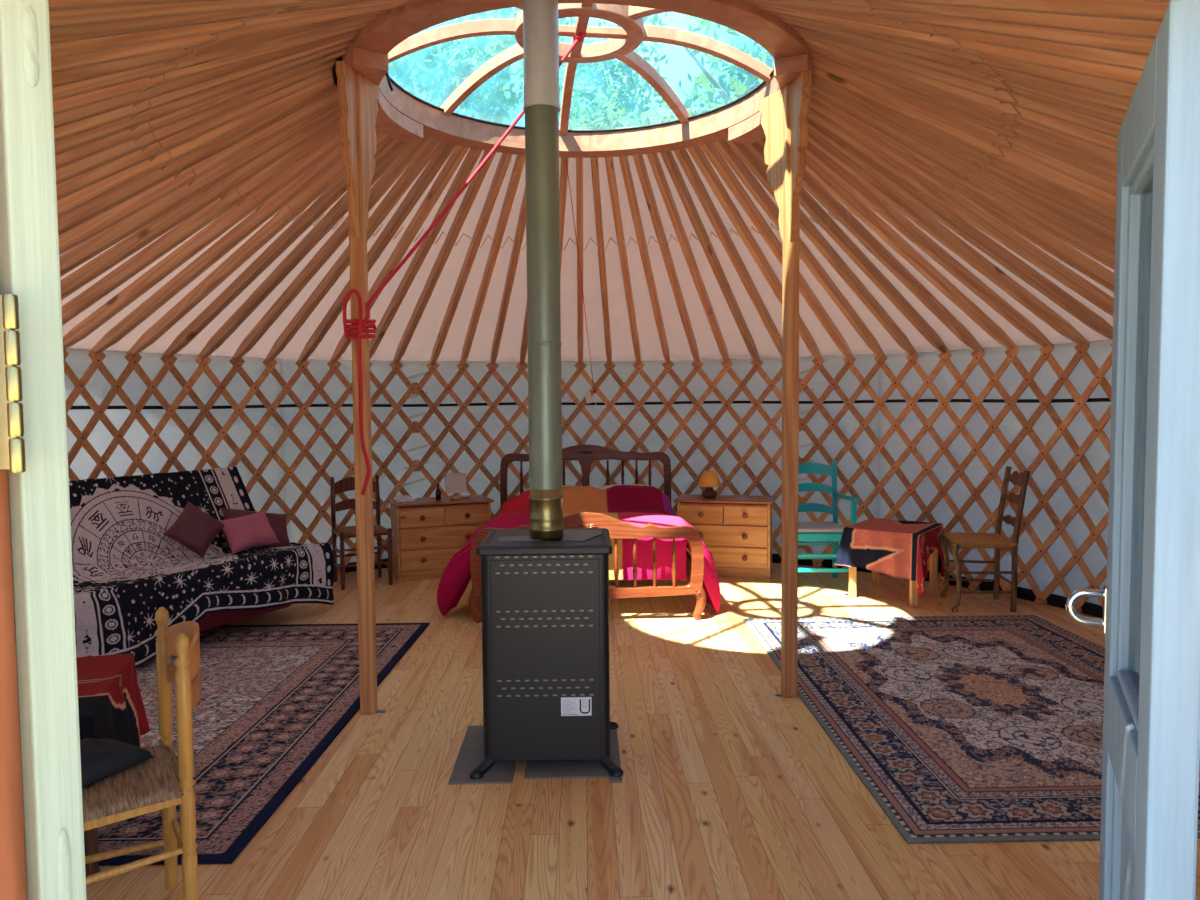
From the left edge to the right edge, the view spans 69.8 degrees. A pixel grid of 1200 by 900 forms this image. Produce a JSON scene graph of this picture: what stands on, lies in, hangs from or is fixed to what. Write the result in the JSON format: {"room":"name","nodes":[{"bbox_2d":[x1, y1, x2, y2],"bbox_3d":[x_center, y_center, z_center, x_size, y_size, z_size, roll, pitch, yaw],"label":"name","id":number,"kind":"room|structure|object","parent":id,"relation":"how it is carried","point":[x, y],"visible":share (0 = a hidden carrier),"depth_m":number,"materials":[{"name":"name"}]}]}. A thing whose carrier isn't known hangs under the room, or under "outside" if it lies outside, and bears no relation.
{"room":"traditional dwelling","nodes":[
{"label":"traditional dwelling","id":0,"kind":"room"},
{"bbox_2d":[64,349,284,513],"bbox_3d":[-2.547,0.243,3.612,1.889,1.995,6.219,-1,3,-16],"label":"wall","id":1,"kind":"structure","parent":0,"point":[98,387],"depth_m":6.19,"materials":[{"name":"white fabric"}]},
{"bbox_2d":[0,0,86,899],"bbox_3d":[-0.808,0.397,1.113,0.586,1.817,0.086,2,4,41],"label":"door frame","id":2,"kind":"structure","parent":1,"relation":"in","point":[33,425],"depth_m":0.94,"materials":[{"name":"green paint"}]},
{"bbox_2d":[70,398,1110,409],"bbox_3d":[-0.087,-0.231,4.386,6.910,0.032,6.764,-1,3,-1],"label":"strap","id":3,"kind":"object","parent":1,"relation":"attached to","point":[1089,399],"visible":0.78,"depth_m":6.82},
{"bbox_2d":[69,467,333,667],"bbox_3d":[-2.621,0.643,5.163,1.675,0.944,2.078,-1,3,-1],"label":"throw blanket","id":4,"kind":"object","parent":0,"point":[125,569],"visible":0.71,"depth_m":5.14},
{"bbox_2d":[280,354,879,563],"bbox_3d":[-0.144,0.094,7.370,4.787,1.836,0.956,-1,3,-1],"label":"wall","id":5,"kind":"structure","parent":0,"point":[304,430],"depth_m":7.51,"materials":[{"name":"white fabric"}]},
{"bbox_2d":[59,148,1114,361],"bbox_3d":[-0.094,-1.242,4.257,7.124,1.346,7.124,0,3,4],"label":"ceiling","id":6,"kind":"structure","parent":0,"point":[420,347],"depth_m":6.27,"materials":[{"name":"beige fabric"}]},
{"bbox_2d":[49,0,336,27],"bbox_3d":[-1.016,-1.172,2.207,0.050,1.189,2.435,1,3,24],"label":"pole","id":7,"kind":"object","parent":6,"relation":"attached to","point":[58,18],"visible":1,"depth_m":2.04,"materials":[{"name":"orange wood"}]},
{"bbox_2d":[56,69,332,200],"bbox_3d":[-2.309,-1.164,3.741,2.381,1.300,0.050,-1,3,-13],"label":"pole","id":8,"kind":"object","parent":6,"relation":"attached to","point":[73,185],"visible":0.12,"depth_m":3.81,"materials":[{"name":"orange wood"}]},
{"bbox_2d":[57,76,333,216],"bbox_3d":[-2.343,-1.174,3.912,2.381,1.300,0.050,-1,3,-9],"label":"pole","id":9,"kind":"object","parent":6,"relation":"attached to","point":[67,204],"visible":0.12,"depth_m":3.94,"materials":[{"name":"orange wood"}]},
{"bbox_2d":[58,84,337,234],"bbox_3d":[-2.363,-1.183,4.084,2.381,1.300,0.050,-1,3,-4],"label":"pole","id":10,"kind":"object","parent":6,"relation":"attached to","point":[66,222],"visible":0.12,"depth_m":4.08,"materials":[{"name":"orange wood"}]},
{"bbox_2d":[59,91,338,255],"bbox_3d":[-2.369,-1.193,4.258,2.381,1.300,0.050,0,3,0],"label":"pole","id":11,"kind":"object","parent":6,"relation":"attached to","point":[72,238],"visible":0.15,"depth_m":4.23,"materials":[{"name":"orange wood"}]},
{"bbox_2d":[59,100,339,276],"bbox_3d":[-2.363,-1.202,4.432,2.381,1.300,0.050,0,3,4],"label":"pole","id":12,"kind":"object","parent":6,"relation":"attached to","point":[102,241],"visible":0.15,"depth_m":4.39,"materials":[{"name":"orange wood"}]},
{"bbox_2d":[60,109,339,299],"bbox_3d":[-2.343,-1.212,4.604,2.381,1.300,0.050,0,3,9],"label":"pole","id":13,"kind":"object","parent":6,"relation":"attached to","point":[163,224],"visible":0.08,"depth_m":4.57,"materials":[{"name":"orange wood"}]},
{"bbox_2d":[55,50,345,169],"bbox_3d":[-2.205,-1.147,3.410,2.381,1.300,0.050,-2,3,-22],"label":"pole","id":14,"kind":"object","parent":6,"relation":"attached to","point":[75,155],"visible":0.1,"depth_m":3.56,"materials":[{"name":"orange wood"}]},
{"bbox_2d":[56,57,344,184],"bbox_3d":[-2.263,-1.155,3.574,2.381,1.300,0.050,-1,3,-18],"label":"pole","id":15,"kind":"object","parent":6,"relation":"attached to","point":[63,174],"visible":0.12,"depth_m":3.68,"materials":[{"name":"orange wood"}]},
{"bbox_2d":[62,120,339,325],"bbox_3d":[-2.310,-1.222,4.775,2.381,1.300,0.050,0,3,13],"label":"pole","id":16,"kind":"object","parent":6,"relation":"attached to","point":[193,224],"visible":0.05,"depth_m":4.75,"materials":[{"name":"orange wood"}]},
{"bbox_2d":[55,43,348,155],"bbox_3d":[-2.133,-1.139,3.251,2.381,1.299,0.050,-2,4,-26],"label":"pole","id":17,"kind":"object","parent":6,"relation":"attached to","point":[68,144],"visible":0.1,"depth_m":3.44,"materials":[{"name":"orange wood"}]},
{"bbox_2d":[63,133,341,350],"bbox_3d":[-2.264,-1.232,4.942,2.381,1.300,0.050,1,3,18],"label":"pole","id":18,"kind":"object","parent":6,"relation":"attached to","point":[231,217],"visible":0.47,"depth_m":4.95,"materials":[{"name":"orange wood"}]},
{"bbox_2d":[54,36,353,141],"bbox_3d":[-2.049,-1.134,3.099,2.383,1.296,0.050,-2,4,-31],"label":"pole","id":19,"kind":"object","parent":6,"relation":"attached to","point":[61,133],"visible":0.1,"depth_m":3.31,"materials":[{"name":"orange wood"}]},
{"bbox_2d":[53,29,360,128],"bbox_3d":[-1.953,-1.132,2.954,2.387,1.288,0.050,-3,4,-35],"label":"pole","id":20,"kind":"object","parent":6,"relation":"attached to","point":[72,116],"visible":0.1,"depth_m":3.19,"materials":[{"name":"orange wood"}]},
{"bbox_2d":[53,22,368,114],"bbox_3d":[-1.846,-1.134,2.817,2.392,1.277,0.050,-3,4,-39],"label":"pole","id":21,"kind":"object","parent":6,"relation":"attached to","point":[71,103],"visible":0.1,"depth_m":3.06,"materials":[{"name":"orange wood"}]},
{"bbox_2d":[52,15,378,100],"bbox_3d":[-1.728,-1.138,2.689,2.399,1.264,0.050,-4,4,-44],"label":"pole","id":22,"kind":"object","parent":6,"relation":"attached to","point":[86,86],"visible":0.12,"depth_m":2.93,"materials":[{"name":"orange wood"}]},
{"bbox_2d":[50,0,386,43],"bbox_3d":[-1.172,-1.166,2.282,0.050,1.202,2.429,1,4,29],"label":"pole","id":23,"kind":"object","parent":6,"relation":"attached to","point":[87,31],"visible":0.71,"depth_m":2.29,"materials":[{"name":"orange wood"}]},
{"bbox_2d":[52,8,390,87],"bbox_3d":[-1.600,-1.144,2.571,0.050,1.249,2.407,2,4,42],"label":"pole","id":24,"kind":"object","parent":6,"relation":"attached to","point":[95,71],"visible":0.14,"depth_m":2.78,"materials":[{"name":"orange wood"}]},
{"bbox_2d":[51,2,404,72],"bbox_3d":[-1.465,-1.151,2.464,0.050,1.233,2.414,2,4,37],"label":"pole","id":25,"kind":"object","parent":6,"relation":"attached to","point":[66,63],"visible":0.15,"depth_m":2.64,"materials":[{"name":"orange wood"}]},
{"bbox_2d":[50,0,413,58],"bbox_3d":[-1.322,-1.159,2.367,0.050,1.217,2.422,2,4,33],"label":"pole","id":26,"kind":"object","parent":6,"relation":"attached to","point":[62,49],"visible":0.42,"depth_m":2.48,"materials":[{"name":"orange wood"}]},
{"bbox_2d":[89,129,376,353],"bbox_3d":[-2.206,-1.241,5.106,2.381,1.300,0.050,1,3,22],"label":"pole","id":27,"kind":"object","parent":6,"relation":"attached to","point":[283,197],"visible":0.75,"depth_m":5.12,"materials":[{"name":"orange wood"}]},
{"bbox_2d":[126,130,387,355],"bbox_3d":[-2.135,-1.251,5.265,2.381,1.300,0.050,1,4,26],"label":"pole","id":28,"kind":"object","parent":6,"relation":"attached to","point":[311,193],"visible":0.82,"depth_m":5.28,"materials":[{"name":"orange wood"}]},
{"bbox_2d":[162,136,397,357],"bbox_3d":[-2.052,-1.260,5.417,2.381,1.300,0.050,1,4,31],"label":"pole","id":29,"kind":"object","parent":6,"relation":"attached to","point":[335,191],"visible":0.81,"depth_m":5.43,"materials":[{"name":"orange wood"}]},
{"bbox_2d":[197,140,414,358],"bbox_3d":[-1.957,-1.269,5.564,2.381,1.300,0.050,2,4,35],"label":"pole","id":30,"kind":"object","parent":6,"relation":"attached to","point":[340,208],"visible":0.81,"depth_m":5.57,"materials":[{"name":"orange wood"}]},
{"bbox_2d":[231,136,431,359],"bbox_3d":[-1.852,-1.277,5.702,2.381,1.300,0.050,2,4,39],"label":"pole","id":31,"kind":"object","parent":6,"relation":"attached to","point":[398,167],"visible":0.8,"depth_m":5.66,"materials":[{"name":"orange wood"}]},
{"bbox_2d":[265,139,443,360],"bbox_3d":[-1.737,-1.285,5.831,2.381,1.300,0.050,3,4,44],"label":"pole","id":32,"kind":"object","parent":6,"relation":"attached to","point":[417,165],"visible":0.73,"depth_m":5.76,"materials":[{"name":"orange wood"}]},
{"bbox_2d":[298,142,455,362],"bbox_3d":[-1.611,-1.293,5.952,0.050,1.300,2.381,-3,4,-42],"label":"pole","id":33,"kind":"object","parent":6,"relation":"attached to","point":[439,158],"visible":0.72,"depth_m":5.67,"materials":[{"name":"orange wood"}]},
{"bbox_2d":[330,145,468,362],"bbox_3d":[-1.478,-1.300,6.063,0.050,1.300,2.381,-3,4,-37],"label":"pole","id":34,"kind":"object","parent":6,"relation":"attached to","point":[459,152],"visible":0.75,"depth_m":5.70,"materials":[{"name":"orange wood"}]},
{"bbox_2d":[369,148,482,358],"bbox_3d":[-1.335,-1.307,6.163,0.050,1.300,2.381,-3,4,-33],"label":"pole","id":35,"kind":"object","parent":6,"relation":"attached to","point":[472,156],"visible":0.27,"depth_m":6.00,"materials":[{"name":"orange wood"}]},
{"bbox_2d":[393,151,495,363],"bbox_3d":[-1.186,-1.313,6.252,0.050,1.300,2.381,-2,4,-29],"label":"pole","id":36,"kind":"object","parent":6,"relation":"attached to","point":[475,184],"visible":0.77,"depth_m":6.08,"materials":[{"name":"orange wood"}]},
{"bbox_2d":[430,153,512,363],"bbox_3d":[-0.996,-1.320,6.345,0.050,1.300,2.381,-2,3,-23],"label":"pole","id":37,"kind":"object","parent":6,"relation":"attached to","point":[505,159],"visible":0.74,"depth_m":6.11,"materials":[{"name":"orange wood"}]},
{"bbox_2d":[460,155,524,364],"bbox_3d":[-0.834,-1.325,6.407,0.050,1.300,2.381,-2,3,-19],"label":"pole","id":38,"kind":"object","parent":6,"relation":"attached to","point":[518,166],"visible":0.8,"depth_m":6.17,"materials":[{"name":"orange wood"}]},
{"bbox_2d":[332,0,812,157],"bbox_3d":[-0.099,-1.855,4.223,2.219,0.477,2.219,2,4,34],"label":"skylight","id":39,"kind":"object","parent":6,"relation":"attached to","point":[677,77],"visible":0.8,"depth_m":4.53,"materials":[{"name":"brown wood"}]},
{"bbox_2d":[633,155,699,362],"bbox_3d":[0.537,-1.337,6.441,0.050,1.300,2.381,0,3,16],"label":"pole","id":40,"kind":"object","parent":6,"relation":"attached to","point":[638,159],"visible":0.8,"depth_m":6.19,"materials":[{"name":"orange wood"}]},
{"bbox_2d":[646,153,729,361],"bbox_3d":[0.702,-1.336,6.386,0.050,1.300,2.381,1,3,20],"label":"pole","id":41,"kind":"object","parent":6,"relation":"attached to","point":[654,161],"visible":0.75,"depth_m":6.15,"materials":[{"name":"orange wood"}]},
{"bbox_2d":[660,151,759,361],"bbox_3d":[0.862,-1.333,6.320,0.050,1.300,2.381,1,4,25],"label":"pole","id":42,"kind":"object","parent":6,"relation":"attached to","point":[668,158],"visible":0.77,"depth_m":6.09,"materials":[{"name":"orange wood"}]},
{"bbox_2d":[673,148,781,355],"bbox_3d":[1.018,-1.330,6.240,0.050,1.300,2.381,1,4,29],"label":"pole","id":43,"kind":"object","parent":6,"relation":"attached to","point":[682,155],"visible":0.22,"depth_m":5.98,"materials":[{"name":"orange wood"}]},
{"bbox_2d":[687,145,821,359],"bbox_3d":[1.172,-1.326,6.146,0.050,1.300,2.381,2,4,34],"label":"pole","id":44,"kind":"object","parent":6,"relation":"attached to","point":[696,152],"visible":0.78,"depth_m":5.82,"materials":[{"name":"orange wood"}]},
{"bbox_2d":[700,142,853,357],"bbox_3d":[1.313,-1.321,6.044,0.050,1.300,2.381,2,4,38],"label":"pole","id":45,"kind":"object","parent":6,"relation":"attached to","point":[710,150],"visible":0.75,"depth_m":5.76,"materials":[{"name":"orange wood"}]},
{"bbox_2d":[712,139,884,356],"bbox_3d":[1.446,-1.316,5.931,0.050,1.300,2.381,2,4,42],"label":"pole","id":46,"kind":"object","parent":6,"relation":"attached to","point":[736,163],"visible":0.8,"depth_m":5.87,"materials":[{"name":"orange wood"}]},
{"bbox_2d":[725,138,917,355],"bbox_3d":[1.569,-1.310,5.809,2.381,1.300,0.050,-3,4,-43],"label":"pole","id":47,"kind":"object","parent":6,"relation":"attached to","point":[759,170],"visible":0.75,"depth_m":5.82,"materials":[{"name":"orange wood"}]},
{"bbox_2d":[130,0,1020,249],"bbox_3d":[-0.096,-1.399,4.271,3.915,0.136,3.870,-1,3,-1],"label":"cord","id":48,"kind":"object","parent":47,"relation":"attached to","point":[311,1],"visible":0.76,"depth_m":3.77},
{"bbox_2d":[744,142,950,353],"bbox_3d":[1.683,-1.304,5.677,2.381,1.300,0.050,-3,4,-39],"label":"pole","id":49,"kind":"object","parent":6,"relation":"attached to","point":[807,202],"visible":0.68,"depth_m":5.72,"materials":[{"name":"orange wood"}]},
{"bbox_2d":[757,138,983,351],"bbox_3d":[1.786,-1.297,5.538,2.381,1.300,0.050,-3,4,-34],"label":"pole","id":50,"kind":"object","parent":6,"relation":"attached to","point":[809,182],"visible":0.77,"depth_m":5.57,"materials":[{"name":"orange wood"}]},
{"bbox_2d":[805,155,1018,349],"bbox_3d":[1.879,-1.290,5.390,2.381,1.300,0.050,-2,4,-30],"label":"pole","id":51,"kind":"object","parent":6,"relation":"attached to","point":[843,194],"visible":0.74,"depth_m":5.41,"materials":[{"name":"orange wood"}]},
{"bbox_2d":[805,141,1053,347],"bbox_3d":[1.960,-1.282,5.236,2.381,1.300,0.050,-2,4,-25],"label":"pole","id":52,"kind":"object","parent":6,"relation":"attached to","point":[868,196],"visible":0.7,"depth_m":5.24,"materials":[{"name":"orange wood"}]},
{"bbox_2d":[742,0,1147,70],"bbox_3d":[1.251,-1.180,2.447,0.050,1.222,2.420,-3,4,-37],"label":"pole","id":53,"kind":"object","parent":6,"relation":"attached to","point":[1100,56],"visible":0.29,"depth_m":2.50,"materials":[{"name":"orange wood"}]},
{"bbox_2d":[807,128,1089,345],"bbox_3d":[2.028,-1.274,5.077,2.381,1.300,0.050,-2,3,-21],"label":"pole","id":54,"kind":"object","parent":6,"relation":"attached to","point":[912,211],"visible":0.69,"depth_m":5.08,"materials":[{"name":"orange wood"}]},
{"bbox_2d":[756,4,1141,85],"bbox_3d":[1.389,-1.175,2.553,0.050,1.238,2.412,-3,4,-41],"label":"pole","id":55,"kind":"object","parent":6,"relation":"attached to","point":[1123,75],"visible":0.15,"depth_m":2.67,"materials":[{"name":"orange wood"}]},
{"bbox_2d":[769,11,1136,98],"bbox_3d":[1.518,-1.171,2.669,2.404,1.254,0.050,3,4,45],"label":"pole","id":56,"kind":"object","parent":6,"relation":"attached to","point":[1124,90],"visible":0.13,"depth_m":2.83,"materials":[{"name":"orange wood"}]},
{"bbox_2d":[757,0,1154,55],"bbox_3d":[1.107,-1.185,2.352,0.050,1.206,2.427,-2,4,-32],"label":"pole","id":57,"kind":"object","parent":6,"relation":"attached to","point":[1133,45],"visible":0.46,"depth_m":2.31,"materials":[{"name":"orange wood"}]},
{"bbox_2d":[781,17,1131,112],"bbox_3d":[1.637,-1.168,2.795,2.397,1.268,0.050,2,4,40],"label":"pole","id":58,"kind":"object","parent":6,"relation":"attached to","point":[1114,102],"visible":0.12,"depth_m":2.97,"materials":[{"name":"orange wood"}]},
{"bbox_2d":[790,24,1125,124],"bbox_3d":[1.746,-1.166,2.929,2.391,1.281,0.050,2,4,36],"label":"pole","id":59,"kind":"object","parent":6,"relation":"attached to","point":[1117,117],"visible":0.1,"depth_m":3.12,"materials":[{"name":"orange wood"}]},
{"bbox_2d":[798,31,1120,138],"bbox_3d":[1.845,-1.167,3.073,2.386,1.291,0.050,1,4,31],"label":"pole","id":60,"kind":"object","parent":6,"relation":"attached to","point":[1094,124],"visible":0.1,"depth_m":3.26,"materials":[{"name":"orange wood"}]},
{"bbox_2d":[807,116,1112,340],"bbox_3d":[2.085,-1.265,4.913,2.381,1.300,0.050,-1,3,-17],"label":"pole","id":61,"kind":"object","parent":6,"relation":"attached to","point":[950,219],"visible":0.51,"depth_m":4.91,"materials":[{"name":"orange wood"}]},
{"bbox_2d":[807,106,1113,316],"bbox_3d":[2.129,-1.256,4.744,2.381,1.300,0.050,-1,3,-12],"label":"pole","id":62,"kind":"object","parent":6,"relation":"attached to","point":[993,228],"visible":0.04,"depth_m":4.72,"materials":[{"name":"orange wood"}]},
{"bbox_2d":[804,38,1117,151],"bbox_3d":[1.931,-1.171,3.223,2.382,1.297,0.050,1,4,27],"label":"pole","id":63,"kind":"object","parent":6,"relation":"attached to","point":[1099,139],"visible":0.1,"depth_m":3.39,"materials":[{"name":"orange wood"}]},
{"bbox_2d":[809,98,1113,291],"bbox_3d":[2.159,-1.246,4.573,2.381,1.300,0.050,-1,3,-8],"label":"pole","id":64,"kind":"object","parent":6,"relation":"attached to","point":[1024,228],"visible":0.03,"depth_m":4.54,"materials":[{"name":"orange wood"}]},
{"bbox_2d":[809,45,1116,165],"bbox_3d":[2.005,-1.179,3.381,2.381,1.300,0.050,1,3,23],"label":"pole","id":65,"kind":"object","parent":6,"relation":"attached to","point":[1097,152],"visible":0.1,"depth_m":3.52,"materials":[{"name":"orange wood"}]},
{"bbox_2d":[812,90,1114,269],"bbox_3d":[2.177,-1.237,4.400,2.381,1.300,0.050,-1,3,-4],"label":"pole","id":66,"kind":"object","parent":6,"relation":"attached to","point":[1086,244],"visible":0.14,"depth_m":4.37,"materials":[{"name":"orange wood"}]},
{"bbox_2d":[813,82,1114,248],"bbox_3d":[2.181,-1.227,4.227,2.381,1.300,0.050,0,3,1],"label":"pole","id":67,"kind":"object","parent":6,"relation":"attached to","point":[1088,226],"visible":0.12,"depth_m":4.20,"materials":[{"name":"orange wood"}]},
{"bbox_2d":[811,52,1116,180],"bbox_3d":[2.066,-1.188,3.543,2.381,1.300,0.050,1,3,18],"label":"pole","id":68,"kind":"object","parent":6,"relation":"attached to","point":[1100,167],"visible":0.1,"depth_m":3.65,"materials":[{"name":"orange wood"}]},
{"bbox_2d":[813,66,1115,212],"bbox_3d":[2.150,-1.208,3.881,2.381,1.300,0.050,0,3,10],"label":"pole","id":69,"kind":"object","parent":6,"relation":"attached to","point":[1097,196],"visible":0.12,"depth_m":3.92,"materials":[{"name":"orange wood"}]},
{"bbox_2d":[812,59,1116,195],"bbox_3d":[2.115,-1.198,3.711,2.381,1.300,0.050,0,3,14],"label":"pole","id":70,"kind":"object","parent":6,"relation":"attached to","point":[1096,180],"visible":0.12,"depth_m":3.78,"materials":[{"name":"orange wood"}]},
{"bbox_2d":[814,74,1115,229],"bbox_3d":[2.172,-1.218,4.053,2.381,1.300,0.050,0,3,5],"label":"pole","id":71,"kind":"object","parent":6,"relation":"attached to","point":[1098,213],"visible":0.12,"depth_m":4.06,"materials":[{"name":"orange wood"}]},
{"bbox_2d":[796,0,1161,39],"bbox_3d":[0.956,-1.189,2.268,0.050,1.193,2.433,-2,4,-28],"label":"pole","id":72,"kind":"object","parent":6,"relation":"attached to","point":[1110,26],"visible":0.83,"depth_m":2.08,"materials":[{"name":"orange wood"}]},
{"bbox_2d":[876,0,1168,21],"bbox_3d":[0.800,-1.192,2.196,0.050,1.181,2.439,-2,3,-23],"label":"pole","id":73,"kind":"object","parent":6,"relation":"attached to","point":[1131,10],"visible":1,"depth_m":1.76,"materials":[{"name":"orange wood"}]},
{"bbox_2d":[86,563,1199,899],"bbox_3d":[-0.074,1.215,4.393,7.500,0.128,7.500,-1,3,-1],"label":"floor","id":74,"kind":"structure","parent":0,"point":[731,788],"depth_m":3.04,"materials":[{"name":"brown wood"}]},
{"bbox_2d":[82,607,200,899],"bbox_3d":[-1.280,0.874,2.246,0.446,0.825,0.461,-3,4,-34],"label":"dining chair","id":75,"kind":"object","parent":74,"relation":"on","point":[164,781],"visible":0.58,"depth_m":2.19,"materials":[{"name":"brown wood"}]},
{"bbox_2d":[80,738,154,786],"bbox_3d":[-1.382,0.804,2.256,0.317,0.076,0.213,0,3,8],"label":"cushion","id":76,"kind":"object","parent":75,"relation":"on","point":[100,758],"visible":0.43,"depth_m":2.25,"materials":[{"name":"black fabric"}]},
{"bbox_2d":[63,350,418,574],"bbox_3d":[-2.698,0.204,6.174,0.461,1.769,3.355,2,4,35],"label":"lattice panel","id":77,"kind":"object","parent":74,"relation":"on","point":[79,385],"visible":0.37,"depth_m":6.56,"materials":[{"name":"orange wood"}]},
{"bbox_2d":[98,623,429,865],"bbox_3d":[-2.040,1.189,4.030,1.975,0.009,2.976,-1,3,-1],"label":"patterned rug","id":78,"kind":"object","parent":74,"relation":"on","point":[274,698],"visible":0.49,"depth_m":3.84,"materials":[{"name":"carpet"}]},
{"bbox_2d":[84,828,98,875],"bbox_3d":[-1.949,1.011,2.707,0.794,0.489,0.653,-1,3,-16],"label":"table","id":79,"kind":"object","parent":78,"relation":"on","point":[90,836],"visible":0.1,"depth_m":2.51,"materials":[{"name":"brown wood"}]},
{"bbox_2d":[76,653,150,746],"bbox_3d":[-1.964,0.923,2.709,0.902,0.324,0.782,-1,3,-17],"label":"tablecloth","id":80,"kind":"object","parent":79,"relation":"on","point":[110,702],"visible":0.47,"depth_m":2.81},
{"bbox_2d":[336,61,385,713],"bbox_3d":[-1.042,-0.223,3.826,0.116,2.837,0.296,-1,3,-1],"label":"post","id":81,"kind":"object","parent":74,"relation":"on","point":[358,96],"visible":1,"depth_m":3.81,"materials":[{"name":"brown wood"}]},
{"bbox_2d":[345,47,422,141],"bbox_3d":[-1.068,-1.700,4.186,0.287,0.071,1.098,-1,3,-1],"label":"beam","id":82,"kind":"structure","parent":81,"relation":"on","point":[372,65],"depth_m":4.23,"materials":[{"name":"brown wood"}]},
{"bbox_2d":[343,32,586,494],"bbox_3d":[-0.600,-0.915,4.003,1.177,2.197,0.151,-2,4,-25],"label":"rope","id":83,"kind":"object","parent":81,"relation":"attached to","point":[361,322],"visible":0.97,"depth_m":3.79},
{"bbox_2d":[330,475,392,589],"bbox_3d":[-1.869,0.628,6.720,0.397,0.831,0.421,-2,4,-27],"label":"dining chair","id":84,"kind":"object","parent":74,"relation":"on","point":[346,484],"visible":0.82,"depth_m":6.77,"materials":[{"name":"brown wood"}]},
{"bbox_2d":[388,495,493,581],"bbox_3d":[-1.301,0.712,7.050,0.800,0.615,0.420,-2,3,-21],"label":"dresser","id":85,"kind":"object","parent":74,"relation":"on","point":[427,532],"visible":0.76,"depth_m":6.86,"materials":[{"name":"brown wood"}]},
{"bbox_2d":[470,528,623,778],"bbox_3d":[-0.207,0.773,3.425,0.575,0.862,0.515,-1,3,-1],"label":"heater","id":86,"kind":"object","parent":74,"relation":"on","point":[545,603],"visible":1,"depth_m":3.21,"materials":[{"name":"black metal"}]},
{"bbox_2d":[523,0,563,539],"bbox_3d":[-0.220,-1.105,3.285,0.141,2.900,0.141,1,3,21],"label":"flue","id":87,"kind":"object","parent":86,"relation":"on","point":[541,107],"visible":1,"depth_m":3.26,"materials":[{"name":"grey metal"}]},
{"bbox_2d":[469,445,705,622],"bbox_3d":[-0.101,0.525,6.460,1.519,1.035,2.042,-1,3,-1],"label":"double bed","id":88,"kind":"object","parent":74,"relation":"on","point":[585,455],"visible":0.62,"depth_m":5.49,"materials":[{"name":"brown wood"}]},
{"bbox_2d":[437,485,719,615],"bbox_3d":[-0.154,0.690,6.448,1.857,0.702,1.794,-1,3,-1],"label":"duvet","id":89,"kind":"object","parent":88,"relation":"on","point":[635,505],"visible":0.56,"depth_m":5.90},
{"bbox_2d":[413,359,803,556],"bbox_3d":[0.082,0.106,7.531,3.359,1.769,0.461,0,3,3],"label":"lattice panel","id":90,"kind":"object","parent":74,"relation":"on","point":[771,384],"visible":0.54,"depth_m":7.59,"materials":[{"name":"orange wood"}]},
{"bbox_2d":[674,494,774,578],"bbox_3d":[1.022,0.696,7.011,0.779,0.615,0.420,0,3,14],"label":"dresser","id":91,"kind":"object","parent":74,"relation":"on","point":[736,529],"visible":0.74,"depth_m":6.82,"materials":[{"name":"brown wood"}]},
{"bbox_2d":[759,71,810,696],"bbox_3d":[0.869,-0.250,4.027,0.104,2.837,0.407,-1,3,-13],"label":"post","id":92,"kind":"object","parent":74,"relation":"on","point":[784,112],"visible":1,"depth_m":3.99,"materials":[{"name":"brown wood"}]},
{"bbox_2d":[728,53,813,144],"bbox_3d":[0.867,-1.722,4.292,0.296,0.071,1.097,-1,3,-1],"label":"beam","id":93,"kind":"structure","parent":92,"relation":"on","point":[786,69],"depth_m":3.93,"materials":[{"name":"brown wood"}]},
{"bbox_2d":[798,461,859,577],"bbox_3d":[1.661,0.562,6.614,0.523,0.917,0.547,0,3,3],"label":"armchair","id":94,"kind":"object","parent":74,"relation":"on","point":[808,467],"visible":0.43,"depth_m":6.79,"materials":[{"name":"teal paint"}]},
{"bbox_2d":[849,548,937,606],"bbox_3d":[2.108,0.794,6.169,0.490,0.495,0.584,2,4,36],"label":"table","id":95,"kind":"object","parent":74,"relation":"on","point":[933,576],"visible":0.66,"depth_m":6.11,"materials":[{"name":"brown wood"}]},
{"bbox_2d":[834,518,949,595],"bbox_3d":[2.107,0.743,6.165,0.625,0.404,0.724,2,4,36],"label":"tablecloth","id":96,"kind":"object","parent":95,"relation":"on","point":[902,549],"visible":0.94,"depth_m":5.92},
{"bbox_2d":[798,342,1112,612],"bbox_3d":[2.687,0.174,5.931,0.461,1.769,3.355,-2,4,-30],"label":"lattice panel","id":97,"kind":"object","parent":74,"relation":"on","point":[1080,401],"visible":0.72,"depth_m":6.21,"materials":[{"name":"orange wood"}]},
{"bbox_2d":[743,615,1199,842],"bbox_3d":[1.887,1.152,4.130,1.888,0.009,2.798,-1,3,-1],"label":"patterned rug","id":98,"kind":"object","parent":74,"relation":"on","point":[985,728],"visible":0.84,"depth_m":3.78,"materials":[{"name":"carpet"}]},
{"bbox_2d":[940,466,1029,611],"bbox_3d":[2.593,0.596,5.821,0.494,0.946,0.482,0,3,11],"label":"chair","id":99,"kind":"object","parent":74,"relation":"on","point":[959,540],"visible":1,"depth_m":5.73,"materials":[{"name":"brown wood"}]},
{"bbox_2d":[878,340,1112,604],"bbox_3d":[2.407,0.198,3.707,1.889,1.996,6.219,0,3,14],"label":"wall","id":100,"kind":"structure","parent":0,"point":[1097,455],"depth_m":6.14,"materials":[{"name":"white fabric"}]},
{"bbox_2d":[0,469,27,899],"bbox_3d":[0.026,0.458,0.938,1.680,2.020,0.140,-1,3,-1],"label":"door","id":101,"kind":"structure","parent":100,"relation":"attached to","point":[13,870],"depth_m":0.95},
{"bbox_2d":[1066,0,1199,899],"bbox_3d":[0.777,0.374,1.291,0.116,1.817,0.560,1,4,26],"label":"door","id":102,"kind":"structure","parent":100,"relation":"in","point":[1150,622],"depth_m":1.03,"materials":[{"name":"blue paint"}]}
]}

